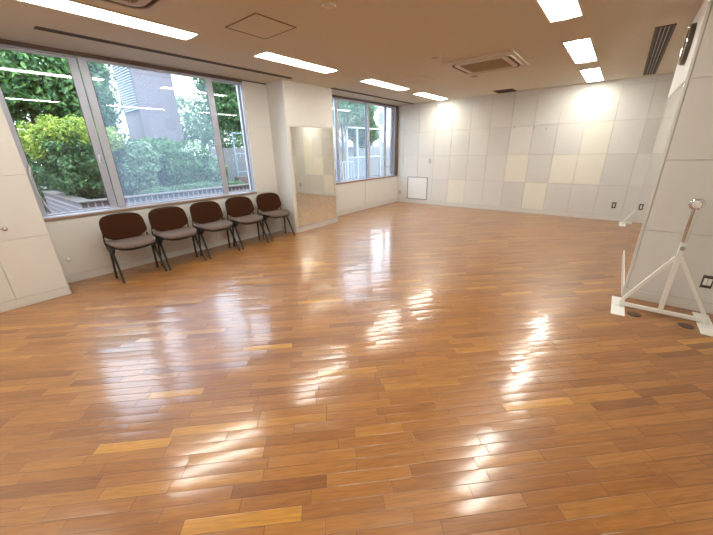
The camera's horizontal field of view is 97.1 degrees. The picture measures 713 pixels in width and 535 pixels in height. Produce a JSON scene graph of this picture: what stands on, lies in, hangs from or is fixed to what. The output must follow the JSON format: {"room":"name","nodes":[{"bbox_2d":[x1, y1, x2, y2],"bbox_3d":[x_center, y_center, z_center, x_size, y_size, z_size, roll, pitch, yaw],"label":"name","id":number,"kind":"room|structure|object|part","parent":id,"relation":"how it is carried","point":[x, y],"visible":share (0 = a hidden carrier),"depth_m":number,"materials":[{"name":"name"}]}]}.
{"room":"exercise studio","nodes":[
{"label":"exercise studio","id":0,"kind":"room"},
{"bbox_2d":[0,103,67,302],"bbox_3d":[-5.551,-0.135,1.201,0.658,2.670,6.130,14,25,36],"label":"wall pillar","id":1,"kind":"structure","parent":0,"point":[30,265],"depth_m":3.29,"materials":[{"name":"grey paint"}]},
{"bbox_2d":[0,37,396,275],"bbox_3d":[-1.342,-2.189,6.482,0.208,2.670,7.980,14,25,36],"label":"wall","id":2,"kind":"structure","parent":0,"point":[79,239],"depth_m":5.42,"materials":[{"name":"grey paint"}]},
{"bbox_2d":[0,41,256,221],"bbox_3d":[-2.893,-1.838,4.528,0.222,1.838,3.000,14,25,36],"label":"window","id":3,"kind":"structure","parent":2,"relation":"in","point":[71,58],"depth_m":4.08,"materials":[{"name":"metal"}]},
{"bbox_2d":[28,172,53,215],"bbox_3d":[-3.679,-0.854,3.679,0.099,0.504,0.017,-12,23,-27],"label":"hanging cord","id":4,"kind":"object","parent":3,"relation":"hanging from","point":[28,172],"visible":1,"depth_m":3.67,"materials":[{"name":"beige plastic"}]},
{"bbox_3d":[-3.569,-1.540,3.749,0.028,1.766,0.812,14,25,36],"label":"sash","id":5,"kind":"part","parent":3,"relation":"part of","materials":[{"name":"metal"}]},
{"bbox_3d":[-2.872,-0.990,4.842,0.222,0.028,3.000,14,25,36],"label":"sill","id":6,"kind":"part","parent":3,"relation":"part of","materials":[{"name":"grey metal"}]},
{"bbox_3d":[-2.775,-1.882,4.620,0.028,1.766,1.634,14,25,36],"label":"sash","id":7,"kind":"part","parent":3,"relation":"part of","materials":[{"name":"glass"}]},
{"bbox_3d":[-2.151,-2.190,5.413,0.028,1.766,0.565,14,25,36],"label":"sash","id":8,"kind":"part","parent":3,"relation":"part of","materials":[{"name":"metal"}]},
{"bbox_2d":[0,38,265,84],"bbox_3d":[-2.687,-2.760,4.329,0.012,0.020,3.490,14,25,36],"label":"trim","id":9,"kind":"structure","parent":2,"relation":"attached to","point":[4,40],"depth_m":3.93,"materials":[{"name":"brown wood"}]},
{"bbox_2d":[0,198,396,312],"bbox_3d":[-2.903,-0.070,4.566,0.464,0.096,13.896,14,25,36],"label":"baseboard","id":10,"kind":"structure","parent":2,"relation":"attached to","point":[18,303],"depth_m":4.60,"materials":[{"name":"paint"}]},
{"bbox_2d":[332,96,398,184],"bbox_3d":[0.123,-3.201,8.075,0.222,1.878,3.242,14,25,36],"label":"window","id":11,"kind":"structure","parent":2,"relation":"in","point":[394,110],"depth_m":8.44,"materials":[{"name":"metal"}]},
{"bbox_3d":[-0.632,-2.849,7.141,0.028,1.814,0.700,14,25,36],"label":"sash","id":12,"kind":"part","parent":11,"relation":"part of","materials":[{"name":"metal"}]},
{"bbox_3d":[-0.104,-3.113,7.822,0.028,1.814,1.260,14,25,36],"label":"sash","id":13,"kind":"part","parent":11,"relation":"part of","materials":[{"name":"glass"}]},
{"bbox_3d":[0.118,-2.322,8.366,0.222,0.028,3.160,14,25,36],"label":"sill","id":14,"kind":"part","parent":11,"relation":"part of","materials":[{"name":"brown wood"}]},
{"bbox_3d":[0.555,-3.393,8.535,0.028,1.814,0.880,14,25,36],"label":"sash","id":15,"kind":"part","parent":11,"relation":"part of","materials":[{"name":"metal"}]},
{"bbox_3d":[0.909,-3.577,9.011,0.028,1.814,0.480,14,25,36],"label":"sash","id":16,"kind":"part","parent":11,"relation":"part of","materials":[{"name":"metal"}]},
{"bbox_2d":[332,95,398,106],"bbox_3d":[0.170,-4.069,7.683,0.012,0.020,3.262,14,25,36],"label":"trim","id":17,"kind":"structure","parent":2,"relation":"attached to","point":[332,95],"depth_m":7.59,"materials":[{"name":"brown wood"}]},
{"bbox_2d":[266,79,336,227],"bbox_3d":[-1.100,-2.174,6.427,0.658,2.670,1.228,14,25,36],"label":"pillar","id":18,"kind":"structure","parent":0,"point":[290,103],"depth_m":5.84,"materials":[{"name":"grey paint"}]},
{"bbox_2d":[289,126,336,227],"bbox_3d":[-0.822,-1.815,6.350,0.018,1.842,1.148,14,25,36],"label":"wall mirror","id":19,"kind":"object","parent":18,"relation":"attached to","point":[312,149],"visible":1,"depth_m":6.29,"materials":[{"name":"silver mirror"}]},
{"bbox_2d":[0,0,703,105],"bbox_3d":[-0.613,-2.051,1.852,6.860,0.250,14.310,14,25,36],"label":"ceiling","id":20,"kind":"structure","parent":0,"point":[390,41],"depth_m":3.48,"materials":[{"name":"white paint"}]},
{"bbox_2d":[17,0,199,40],"bbox_3d":[-2.135,-2.228,2.826,0.285,0.024,1.340,14,25,36],"label":"recessed light","id":21,"kind":"object","parent":20,"relation":"in","point":[70,6],"visible":1,"depth_m":2.79,"materials":[{"name":"white plastic"}]},
{"bbox_2d":[98,0,168,13],"bbox_3d":[-1.710,-1.957,2.090,0.950,0.042,0.950,14,25,36],"label":"air conditioner","id":22,"kind":"object","parent":20,"relation":"attached to","point":[145,6],"depth_m":2.50,"materials":[{"name":"beige plastic"}]},
{"bbox_2d":[107,0,157,7],"bbox_3d":[-1.710,-1.951,2.092,0.810,0.008,0.810,14,25,36],"label":"outlet","id":23,"kind":"object","parent":22,"relation":"attached to","point":[122,3],"depth_m":2.49,"materials":[{"name":"grey plastic"}]},
{"bbox_3d":[-1.710,-1.965,2.087,0.950,0.026,0.950,14,25,36],"label":"panel","id":24,"kind":"part","parent":22,"relation":"part of","materials":[{"name":"beige plastic"}]},
{"bbox_2d":[34,26,291,78],"bbox_3d":[-2.071,-2.724,4.134,0.092,0.006,3.150,14,25,36],"label":"ceiling vent","id":25,"kind":"object","parent":20,"relation":"in","point":[35,27],"visible":1,"depth_m":3.67,"materials":[{"name":"brown metal"}]},
{"bbox_2d":[225,12,296,38],"bbox_3d":[-0.944,-2.373,3.112,0.510,0.006,0.480,14,25,36],"label":"access hatch","id":26,"kind":"object","parent":20,"relation":"attached to","point":[255,24],"visible":1,"depth_m":3.09,"materials":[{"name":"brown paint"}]},
{"bbox_2d":[252,51,338,73],"bbox_3d":[-0.792,-2.844,4.402,0.285,0.024,1.340,14,25,36],"label":"recessed light","id":27,"kind":"object","parent":20,"relation":"in","point":[267,55],"visible":1,"depth_m":4.30,"materials":[{"name":"white plastic"}]},
{"bbox_2d":[322,2,335,9],"bbox_3d":[-0.234,-2.226,2.688,0.120,0.018,0.120,14,25,36],"label":"smoke detector","id":28,"kind":"object","parent":20,"relation":"attached to","point":[328,5],"visible":1,"depth_m":2.67,"materials":[{"name":"beige plastic"}]},
{"bbox_2d":[331,88,414,103],"bbox_3d":[0.529,-3.982,7.368,0.092,0.006,3.240,14,25,36],"label":"ceiling vent","id":29,"kind":"object","parent":20,"relation":"in","point":[331,88],"visible":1,"depth_m":7.10,"materials":[{"name":"brown metal"}]},
{"bbox_2d":[359,78,409,90],"bbox_3d":[0.569,-3.467,6.000,0.285,0.024,1.340,14,25,36],"label":"recessed light","id":30,"kind":"object","parent":20,"relation":"in","point":[371,81],"visible":1,"depth_m":5.91,"materials":[{"name":"white plastic"}]},
{"bbox_2d":[401,75,434,83],"bbox_3d":[1.091,-3.341,5.598,0.420,0.006,0.530,14,25,36],"label":"access hatch","id":31,"kind":"object","parent":20,"relation":"attached to","point":[415,79],"visible":1,"depth_m":5.58,"materials":[{"name":"beige plastic"}]},
{"bbox_3d":[1.091,-3.342,5.598,0.388,0.004,0.498,14,25,36],"label":"hatch panel","id":32,"kind":"part","parent":31,"relation":"part of","materials":[{"name":"white paint"}]},
{"bbox_2d":[412,92,448,99],"bbox_3d":[1.763,-4.014,7.401,0.285,0.024,1.340,14,25,36],"label":"recessed light","id":33,"kind":"object","parent":20,"relation":"in","point":[423,94],"visible":1,"depth_m":7.33,"materials":[{"name":"white plastic"}]},
{"bbox_2d":[417,93,445,99],"bbox_3d":[1.763,-4.018,7.400,0.253,0.013,1.308,14,25,36],"label":"diffuser","id":34,"kind":"object","parent":33,"relation":"attached to","point":[427,95],"depth_m":7.37,"materials":[{"name":"white plastic"}]},
{"bbox_2d":[429,55,441,59],"bbox_3d":[1.067,-2.839,4.260,0.170,0.018,0.170,14,25,36],"label":"ceiling speaker","id":35,"kind":"object","parent":20,"relation":"attached to","point":[433,57],"visible":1,"depth_m":4.23,"materials":[{"name":"beige plastic"}]},
{"bbox_2d":[443,49,528,74],"bbox_3d":[1.910,-2.985,4.635,0.950,0.042,0.950,14,25,36],"label":"air conditioner","id":36,"kind":"object","parent":20,"relation":"attached to","point":[508,59],"depth_m":4.50,"materials":[{"name":"beige plastic"}]},
{"bbox_2d":[460,58,511,72],"bbox_3d":[1.911,-2.969,4.641,0.580,0.007,0.569,14,25,36],"label":"ceiling vent","id":37,"kind":"object","parent":36,"relation":"in","point":[499,63],"depth_m":4.62,"materials":[{"name":"beige"}]},
{"bbox_2d":[452,56,519,73],"bbox_3d":[1.910,-2.979,4.638,0.810,0.008,0.810,14,25,36],"label":"outlet","id":38,"kind":"object","parent":36,"relation":"attached to","point":[492,63],"depth_m":4.57,"materials":[{"name":"grey plastic"}]},
{"bbox_2d":[493,88,516,92],"bbox_3d":[3.269,-3.887,6.935,0.400,0.008,0.400,14,25,36],"label":"ceiling vent","id":39,"kind":"object","parent":20,"relation":"in","point":[511,89],"visible":1,"depth_m":6.89,"materials":[{"name":"brown"}]},
{"bbox_2d":[535,0,583,22],"bbox_3d":[1.628,-2.228,2.581,0.285,0.024,1.340,14,25,36],"label":"recessed light","id":40,"kind":"object","parent":20,"relation":"in","point":[553,10],"visible":1,"depth_m":2.84,"materials":[{"name":"white plastic"}]},
{"bbox_2d":[562,36,597,63],"bbox_3d":[2.989,-2.852,4.179,0.285,0.024,1.340,14,25,36],"label":"recessed light","id":41,"kind":"object","parent":20,"relation":"in","point":[582,50],"visible":1,"depth_m":4.08,"materials":[{"name":"white plastic"}]},
{"bbox_2d":[579,67,603,81],"bbox_3d":[4.182,-3.399,5.580,0.285,0.024,1.340,14,25,36],"label":"recessed light","id":42,"kind":"object","parent":20,"relation":"in","point":[589,74],"visible":1,"depth_m":5.48,"materials":[{"name":"white plastic"}]},
{"bbox_2d":[643,23,676,74],"bbox_3d":[4.240,-2.997,4.469,0.170,0.010,3.140,14,25,36],"label":"ceiling vent","id":43,"kind":"object","parent":20,"relation":"in","point":[662,35],"visible":1,"depth_m":4.03,"materials":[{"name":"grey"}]},
{"bbox_2d":[0,202,712,534],"bbox_3d":[-0.549,0.626,2.842,6.860,0.120,14.310,14,25,36],"label":"floor","id":44,"kind":"structure","parent":0,"point":[395,368],"depth_m":2.09,"materials":[{"name":"brown wood"}]},
{"bbox_2d":[99,212,166,282],"bbox_3d":[-2.952,-0.294,4.154,0.460,0.803,0.530,14,25,36],"label":"chair","id":45,"kind":"object","parent":44,"relation":"on","point":[126,230],"visible":1,"depth_m":4.11,"materials":[{"name":"brown fabric"}]},
{"bbox_3d":[-3.146,-0.061,4.079,0.075,0.407,0.033,9,23,25],"label":"leg","id":46,"kind":"part","parent":45,"relation":"part of","materials":[{"name":"black metal"}]},
{"bbox_3d":[-3.021,-0.028,3.980,0.230,0.418,0.033,17,27,40],"label":"leg","id":47,"kind":"part","parent":45,"relation":"part of","materials":[{"name":"black metal"}]},
{"bbox_3d":[-3.082,-0.546,4.166,0.107,0.327,0.496,14,25,36],"label":"backrest","id":48,"kind":"part","parent":45,"relation":"part of","materials":[{"name":"brown fabric"}]},
{"bbox_3d":[-2.947,-0.336,4.133,0.444,0.075,0.515,14,25,36],"label":"seat","id":49,"kind":"part","parent":45,"relation":"part of","materials":[{"name":"beige fabric"}]},
{"bbox_3d":[-2.845,-0.199,4.431,0.033,0.407,0.075,-17,25,-36],"label":"leg","id":50,"kind":"part","parent":45,"relation":"part of","materials":[{"name":"black metal"}]},
{"bbox_3d":[-2.716,-0.168,4.338,0.230,0.418,0.033,12,24,32],"label":"leg","id":51,"kind":"part","parent":45,"relation":"part of","materials":[{"name":"black metal"}]},
{"bbox_2d":[148,206,206,269],"bbox_3d":[-2.604,-0.453,4.563,0.460,0.803,0.530,15,26,37],"label":"chair","id":52,"kind":"object","parent":44,"relation":"on","point":[169,222],"visible":0.97,"depth_m":4.51,"materials":[{"name":"brown fabric"}]},
{"bbox_3d":[-2.800,-0.222,4.491,0.075,0.407,0.033,9,23,26],"label":"leg","id":53,"kind":"part","parent":52,"relation":"part of","materials":[{"name":"black metal"}]},
{"bbox_3d":[-2.678,-0.188,4.390,0.230,0.418,0.033,18,28,41],"label":"leg","id":54,"kind":"part","parent":52,"relation":"part of","materials":[{"name":"black metal"}]},
{"bbox_3d":[-2.732,-0.707,4.577,0.107,0.327,0.496,15,26,37],"label":"backrest","id":55,"kind":"part","parent":52,"relation":"part of","materials":[{"name":"brown fabric"}]},
{"bbox_3d":[-2.599,-0.496,4.542,0.444,0.075,0.515,15,26,37],"label":"seat","id":56,"kind":"part","parent":52,"relation":"part of","materials":[{"name":"beige fabric"}]},
{"bbox_3d":[-2.493,-0.357,4.838,0.033,0.407,0.075,-17,25,-35],"label":"leg","id":57,"kind":"part","parent":52,"relation":"part of","materials":[{"name":"black metal"}]},
{"bbox_3d":[-2.366,-0.326,4.743,0.230,0.418,0.033,12,24,33],"label":"leg","id":58,"kind":"part","parent":52,"relation":"part of","materials":[{"name":"black metal"}]},
{"bbox_2d":[190,201,239,258],"bbox_3d":[-2.256,-0.624,5.001,0.460,0.803,0.530,14,25,35],"label":"chair","id":59,"kind":"object","parent":44,"relation":"on","point":[207,214],"visible":0.98,"depth_m":4.95,"materials":[{"name":"brown fabric"}]},
{"bbox_3d":[-2.447,-0.390,4.923,0.075,0.407,0.033,8,22,24],"label":"leg","id":60,"kind":"part","parent":59,"relation":"part of","materials":[{"name":"black metal"}]},
{"bbox_3d":[-2.321,-0.358,4.826,0.230,0.418,0.033,16,27,40],"label":"leg","id":61,"kind":"part","parent":59,"relation":"part of","materials":[{"name":"black metal"}]},
{"bbox_3d":[-2.388,-0.875,5.011,0.107,0.327,0.496,14,25,35],"label":"backrest","id":62,"kind":"part","parent":59,"relation":"part of","materials":[{"name":"brown fabric"}]},
{"bbox_3d":[-2.251,-0.666,4.980,0.444,0.075,0.515,14,25,35],"label":"seat","id":63,"kind":"part","parent":59,"relation":"part of","materials":[{"name":"beige fabric"}]},
{"bbox_3d":[-2.154,-0.529,5.280,0.033,0.407,0.075,-18,26,-37],"label":"leg","id":64,"kind":"part","parent":59,"relation":"part of","materials":[{"name":"black metal"}]},
{"bbox_3d":[-2.023,-0.499,5.189,0.230,0.418,0.033,11,24,31],"label":"leg","id":65,"kind":"part","parent":59,"relation":"part of","materials":[{"name":"black metal"}]},
{"bbox_2d":[225,196,268,248],"bbox_3d":[-1.897,-0.794,5.438,0.460,0.803,0.530,15,26,38],"label":"chair","id":66,"kind":"object","parent":44,"relation":"on","point":[240,208],"visible":1,"depth_m":5.39,"materials":[{"name":"brown fabric"}]},
{"bbox_3d":[-1.975,-0.529,5.267,0.033,0.418,0.230,-20,27,-41],"label":"leg","id":67,"kind":"part","parent":66,"relation":"part of","materials":[{"name":"black metal"}]},
{"bbox_3d":[-2.024,-1.048,5.454,0.107,0.327,0.496,15,26,38],"label":"backrest","id":68,"kind":"part","parent":66,"relation":"part of","materials":[{"name":"brown fabric"}]},
{"bbox_3d":[-1.892,-0.837,5.417,0.444,0.075,0.515,15,26,38],"label":"seat","id":69,"kind":"part","parent":66,"relation":"part of","materials":[{"name":"beige fabric"}]},
{"bbox_3d":[-1.657,-0.665,5.614,0.230,0.418,0.033,13,25,34],"label":"leg","id":70,"kind":"part","parent":66,"relation":"part of","materials":[{"name":"black metal"}]},
{"bbox_2d":[256,193,294,240],"bbox_3d":[-1.521,-0.966,5.880,0.460,0.803,0.530,16,26,39],"label":"chair","id":71,"kind":"object","parent":44,"relation":"on","point":[268,203],"visible":0.98,"depth_m":5.84,"materials":[{"name":"brown fabric"}]},
{"bbox_3d":[-1.603,-0.702,5.710,0.033,0.418,0.230,-19,27,-40],"label":"leg","id":72,"kind":"part","parent":71,"relation":"part of","materials":[{"name":"black metal"}]},
{"bbox_3d":[-1.646,-1.221,5.898,0.107,0.327,0.496,16,26,39],"label":"backrest","id":73,"kind":"part","parent":71,"relation":"part of","materials":[{"name":"brown fabric"}]},
{"bbox_3d":[-1.516,-1.009,5.858,0.444,0.075,0.515,16,26,39],"label":"seat","id":74,"kind":"part","parent":71,"relation":"part of","materials":[{"name":"beige fabric"}]},
{"bbox_3d":[-1.279,-0.836,6.052,0.230,0.418,0.033,13,25,34],"label":"leg","id":75,"kind":"part","parent":71,"relation":"part of","materials":[{"name":"black metal"}]},
{"bbox_2d":[619,209,635,226],"bbox_3d":[5.573,-1.321,5.975,0.704,1.082,0.470,14,25,36],"label":"stand","id":76,"kind":"object","parent":44,"relation":"on","point":[623,223],"visible":0.2,"depth_m":6.26,"materials":[{"name":"silver metal"}]},
{"bbox_2d":[626,311,641,316],"bbox_3d":[2.610,0.438,2.963,0.110,0.006,0.110,14,25,36],"label":"cap","id":77,"kind":"object","parent":44,"relation":"on","point":[634,314],"visible":1,"depth_m":2.95,"materials":[{"name":"brown metal"}]},
{"bbox_2d":[611,197,712,336],"bbox_3d":[2.820,-0.068,2.765,0.704,1.082,0.470,14,25,36],"label":"stand","id":78,"kind":"object","parent":44,"relation":"on","point":[618,304],"visible":1,"depth_m":2.79,"materials":[{"name":"white paint"}]},
{"bbox_3d":[2.597,0.377,3.129,0.104,0.006,0.470,14,25,36],"label":"foot plate","id":79,"kind":"part","parent":78,"relation":"part of","materials":[{"name":"white paint"}]},
{"bbox_3d":[2.831,0.413,2.943,0.650,0.044,0.034,14,25,36],"label":"rail","id":80,"kind":"part","parent":78,"relation":"part of","materials":[{"name":"white metal"}]},
{"bbox_3d":[2.824,0.087,2.823,0.034,0.649,0.034,14,25,36],"label":"post","id":81,"kind":"part","parent":78,"relation":"part of","materials":[{"name":"white metal"}]},
{"bbox_3d":[3.067,0.496,2.775,0.104,0.006,0.470,14,25,36],"label":"foot plate","id":82,"kind":"part","parent":78,"relation":"part of","materials":[{"name":"white paint"}]},
{"bbox_2d":[677,323,694,328],"bbox_3d":[2.881,0.509,2.753,0.110,0.006,0.110,14,25,36],"label":"cap","id":83,"kind":"object","parent":44,"relation":"on","point":[684,325],"visible":1,"depth_m":2.75,"materials":[{"name":"brown"}]},
{"bbox_2d":[397,73,674,217],"bbox_3d":[3.803,-2.691,7.504,6.860,2.670,0.208,14,25,36],"label":"wall","id":84,"kind":"structure","parent":0,"point":[594,152],"depth_m":7.08,"materials":[{"name":"grey paint"}]},
{"bbox_2d":[407,177,427,199],"bbox_3d":[1.773,-2.323,9.224,0.650,0.640,0.014,14,25,36],"label":"hatch","id":85,"kind":"object","parent":84,"relation":"attached to","point":[416,186],"visible":1,"depth_m":9.22,"materials":[{"name":"grey paint"}]},
{"bbox_2d":[397,198,632,221],"bbox_3d":[3.768,-1.454,7.875,6.460,0.096,0.014,14,25,36],"label":"baseboard","id":86,"kind":"structure","parent":84,"relation":"attached to","point":[544,212],"depth_m":7.63,"materials":[{"name":"paint"}]},
{"bbox_2d":[624,0,712,303],"bbox_3d":[3.636,-1.080,3.160,0.960,2.670,1.588,14,25,36],"label":"wall column","id":87,"kind":"structure","parent":0,"point":[685,172],"depth_m":2.83,"materials":[{"name":"grey"}]},
{"bbox_2d":[623,81,684,286],"bbox_3d":[3.269,-0.905,3.543,0.016,1.897,1.530,14,25,36],"label":"wall mirror","id":88,"kind":"object","parent":87,"relation":"attached to","point":[672,102],"visible":1,"depth_m":3.40,"materials":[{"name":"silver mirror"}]},
{"bbox_3d":[3.290,-0.021,3.870,0.016,0.011,1.530,14,25,36],"label":"rail","id":89,"kind":"part","parent":88,"relation":"part of","materials":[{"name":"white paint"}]},
{"bbox_2d":[678,22,696,64],"bbox_3d":[3.102,-2.090,2.956,0.042,0.330,0.330,14,25,36],"label":"wall clock","id":90,"kind":"object","parent":87,"relation":"attached to","point":[690,33],"visible":1,"depth_m":2.87,"materials":[{"name":"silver metal"}]},
{"bbox_2d":[699,275,712,288],"bbox_3d":[3.222,0.133,2.892,0.075,0.120,0.013,14,25,36],"label":"electrical outlet","id":91,"kind":"object","parent":87,"relation":"attached to","point":[707,281],"visible":1,"depth_m":2.89,"materials":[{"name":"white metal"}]},
{"label":"outside","id":92,"kind":"structure","parent":0,"visible":0},
{"bbox_2d":[39,160,389,213],"bbox_3d":[-16.253,-9.414,30.724,54.590,0.480,70.000,14,25,36],"label":"ground","id":93,"kind":"structure","parent":92,"point":[387,167],"depth_m":16.33,"materials":[{"name":"grey concrete"}]},
{"bbox_2d":[13,119,58,209],"bbox_3d":[-8.035,-2.304,7.298,1.450,2.419,1.445,-4,20,-6],"label":"shrub","id":94,"kind":"object","parent":93,"relation":"on","point":[38,175],"visible":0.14,"depth_m":7.46,"materials":[{"name":"green plant"}]},
{"bbox_2d":[0,49,118,192],"bbox_3d":[-8.446,-3.848,7.975,3.200,4.520,4.421,14,25,36],"label":"tree","id":95,"kind":"object","parent":93,"relation":"on","point":[46,83],"visible":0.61,"depth_m":7.68,"materials":[{"name":"green plant"}]},
{"bbox_2d":[42,190,109,213],"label":"planter","id":96,"kind":"object","parent":93,"relation":"on","point":[58,202],"depth_m":5.96,"materials":[{"name":"concrete"}]},
{"bbox_2d":[16,114,124,199],"bbox_3d":[-5.526,-2.125,6.393,1.600,1.743,2.149,-10,22,-22],"label":"shrub","id":97,"kind":"object","parent":96,"relation":"in","point":[65,152],"visible":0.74,"depth_m":5.73,"materials":[{"name":"green plant"}]},
{"bbox_3d":[-5.565,-1.918,6.498,0.210,0.964,0.744,0,20,4],"label":"stem","id":98,"kind":"part","parent":97,"relation":"part of","materials":[{"name":"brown plant"}]},
{"bbox_2d":[24,125,129,191],"bbox_3d":[-11.524,-3.175,9.900,1.479,2.833,11.859,14,25,36],"label":"hedge","id":99,"kind":"object","parent":93,"relation":"on","point":[119,133],"visible":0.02,"depth_m":12.06,"materials":[{"name":"green plant"}]},
{"bbox_2d":[43,60,124,189],"bbox_3d":[-8.181,-4.235,9.453,2.516,4.207,2.255,14,25,36],"label":"tree","id":100,"kind":"object","parent":93,"relation":"on","point":[90,63],"visible":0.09,"depth_m":9.31,"materials":[{"name":"green plant"}]},
{"bbox_2d":[112,65,188,185],"bbox_3d":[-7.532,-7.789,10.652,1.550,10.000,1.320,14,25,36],"label":"tower block","id":101,"kind":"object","parent":93,"relation":"on","point":[150,109],"visible":0.35,"depth_m":10.93,"materials":[{"name":"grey concrete"}]},
{"bbox_2d":[124,184,222,204],"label":"planter","id":102,"kind":"object","parent":93,"relation":"on","point":[161,196],"depth_m":6.41,"materials":[{"name":"concrete"}]},
{"bbox_2d":[112,138,166,194],"bbox_3d":[-4.923,-2.195,7.070,1.738,1.349,1.236,11,24,30],"label":"shrub","id":103,"kind":"object","parent":102,"relation":"in","point":[137,166],"visible":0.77,"depth_m":6.68,"materials":[{"name":"green plant"}]},
{"bbox_2d":[138,136,211,188],"bbox_3d":[-4.461,-2.531,7.909,1.764,1.418,1.700,14,25,36],"label":"shrub","id":104,"kind":"object","parent":102,"relation":"in","point":[180,156],"visible":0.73,"depth_m":7.51,"materials":[{"name":"green plant"}]},
{"bbox_2d":[135,180,244,194],"bbox_3d":[-3.775,-1.859,7.398,0.523,0.301,2.551,14,25,36],"label":"shrub","id":105,"kind":"object","parent":102,"relation":"in","point":[203,184],"visible":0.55,"depth_m":7.17,"materials":[{"name":"green plant"}]},
{"bbox_2d":[175,93,243,155],"bbox_3d":[-8.401,-8.441,19.685,3.762,5.006,7.506,14,25,36],"label":"tree","id":106,"kind":"object","parent":93,"relation":"on","point":[197,133],"visible":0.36,"depth_m":17.89,"materials":[{"name":"green plant"}]},
{"bbox_2d":[188,78,239,135],"bbox_3d":[-4.159,-5.971,13.165,4.812,4.707,3.458,-18,26,-37],"label":"tree","id":107,"kind":"object","parent":93,"relation":"on","point":[200,87],"visible":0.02,"depth_m":11.43,"materials":[{"name":"green plant"}]},
{"bbox_2d":[205,81,241,131],"bbox_3d":[-3.208,-4.283,9.811,2.314,3.821,2.269,-12,23,-28],"label":"tree","id":108,"kind":"object","parent":93,"relation":"on","point":[226,101],"visible":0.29,"depth_m":8.80,"materials":[{"name":"green plant"}]},
{"bbox_2d":[228,183,249,191],"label":"planter","id":109,"kind":"object","parent":93,"relation":"on","point":[239,187],"depth_m":7.52,"materials":[{"name":"concrete"}]},
{"bbox_2d":[185,154,228,186],"bbox_3d":[-3.939,-2.561,8.438,1.570,0.972,0.942,14,25,36],"label":"shrub","id":110,"kind":"object","parent":109,"relation":"in","point":[210,169],"visible":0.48,"depth_m":8.04,"materials":[{"name":"green plant"}]},
{"bbox_2d":[234,169,336,183],"bbox_3d":[-2.014,-2.817,10.373,0.240,0.620,4.200,14,25,36],"label":"wall","id":111,"kind":"structure","parent":93,"relation":"on","point":[243,179],"depth_m":8.82,"materials":[{"name":"stone"}]},
{"bbox_2d":[231,132,246,176],"bbox_3d":[-2.214,-3.564,9.854,0.040,1.150,3.540,14,25,36],"label":"railing","id":112,"kind":"object","parent":111,"relation":"on","point":[232,133],"visible":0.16,"depth_m":8.60,"materials":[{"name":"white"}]},
{"bbox_3d":[-3.302,-3.066,8.577,0.037,1.150,0.037,4,21,15],"label":"post","id":113,"kind":"part","parent":112,"relation":"part of","materials":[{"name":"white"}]},
{"bbox_2d":[210,147,389,179],"bbox_3d":[-1.287,-7.324,21.245,0.030,1.500,17.580,14,25,36],"label":"fence","id":114,"kind":"object","parent":93,"relation":"on","point":[229,158],"visible":0.15,"depth_m":15.93,"materials":[{"name":"white metal"}]},
{"bbox_2d":[335,161,353,179],"bbox_3d":[-0.503,-3.484,11.731,0.028,0.861,1.320,14,25,36],"label":"railing","id":115,"kind":"object","parent":93,"relation":"on","point":[347,161],"visible":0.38,"depth_m":11.88,"materials":[{"name":"grey metal"}]},
{"bbox_2d":[332,99,377,179],"bbox_3d":[-0.280,-5.447,13.000,1.833,3.659,2.984,14,25,36],"label":"tree","id":116,"kind":"object","parent":93,"relation":"on","point":[353,110],"visible":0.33,"depth_m":12.50,"materials":[{"name":"green plant"}]},
{"bbox_2d":[339,105,381,156],"bbox_3d":[0.160,-8.910,20.865,2.841,4.683,3.235,14,25,36],"label":"tree","id":117,"kind":"object","parent":93,"relation":"on","point":[358,122],"visible":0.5,"depth_m":20.47,"materials":[{"name":"green plant"}]},
{"bbox_2d":[333,106,390,146],"bbox_3d":[1.126,-16.895,39.038,3.030,7.000,26.000,14,25,36],"label":"apartment building","id":118,"kind":"structure","parent":93,"relation":"on","point":[378,118],"depth_m":38.55,"materials":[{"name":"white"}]},
{"bbox_2d":[345,126,380,179],"bbox_3d":[0.379,-5.439,14.958,0.080,2.250,2.680,14,25,36],"label":"shelter","id":119,"kind":"object","parent":93,"relation":"on","point":[359,161],"visible":0.74,"depth_m":14.85,"materials":[{"name":"grey metal"}]},
{"bbox_3d":[-0.429,-5.069,14.009,0.080,2.250,0.080,14,25,36],"label":"post","id":120,"kind":"part","parent":119,"relation":"part of","materials":[{"name":"grey metal"}]},
{"bbox_3d":[0.037,-5.282,14.556,0.080,2.250,0.080,14,25,36],"label":"post","id":121,"kind":"part","parent":119,"relation":"part of","materials":[{"name":"grey metal"}]},
{"bbox_3d":[0.354,-6.447,14.585,0.060,0.060,2.520,14,25,36],"label":"rail","id":122,"kind":"part","parent":119,"relation":"part of","materials":[{"name":"grey metal"}]},
{"bbox_3d":[0.383,-5.275,15.018,0.060,0.060,2.520,14,25,36],"label":"rail","id":123,"kind":"part","parent":119,"relation":"part of","materials":[{"name":"grey"}]},
{"bbox_3d":[0.393,-4.839,15.180,0.020,0.870,2.520,14,25,36],"label":"panel","id":124,"kind":"part","parent":119,"relation":"part of","materials":[{"name":"white"}]},
{"bbox_3d":[1.187,-5.809,15.906,0.080,2.250,0.080,14,25,36],"label":"post","id":125,"kind":"part","parent":119,"relation":"part of","materials":[{"name":"grey metal"}]},
{"bbox_3d":[2.024,-0.020,0.399,0.208,2.670,14.310,14,25,36],"label":"wall","id":126,"kind":"structure","parent":0,"visible":0},
{"bbox_2d":[621,251,712,313],"bbox_3d":[1.596,1.073,1.181,0.964,0.096,13.896,14,25,36],"label":"baseboard","id":127,"kind":"structure","parent":126,"relation":"attached to","point":[640,295],"depth_m":3.10,"materials":[{"name":"paint"}]}
]}

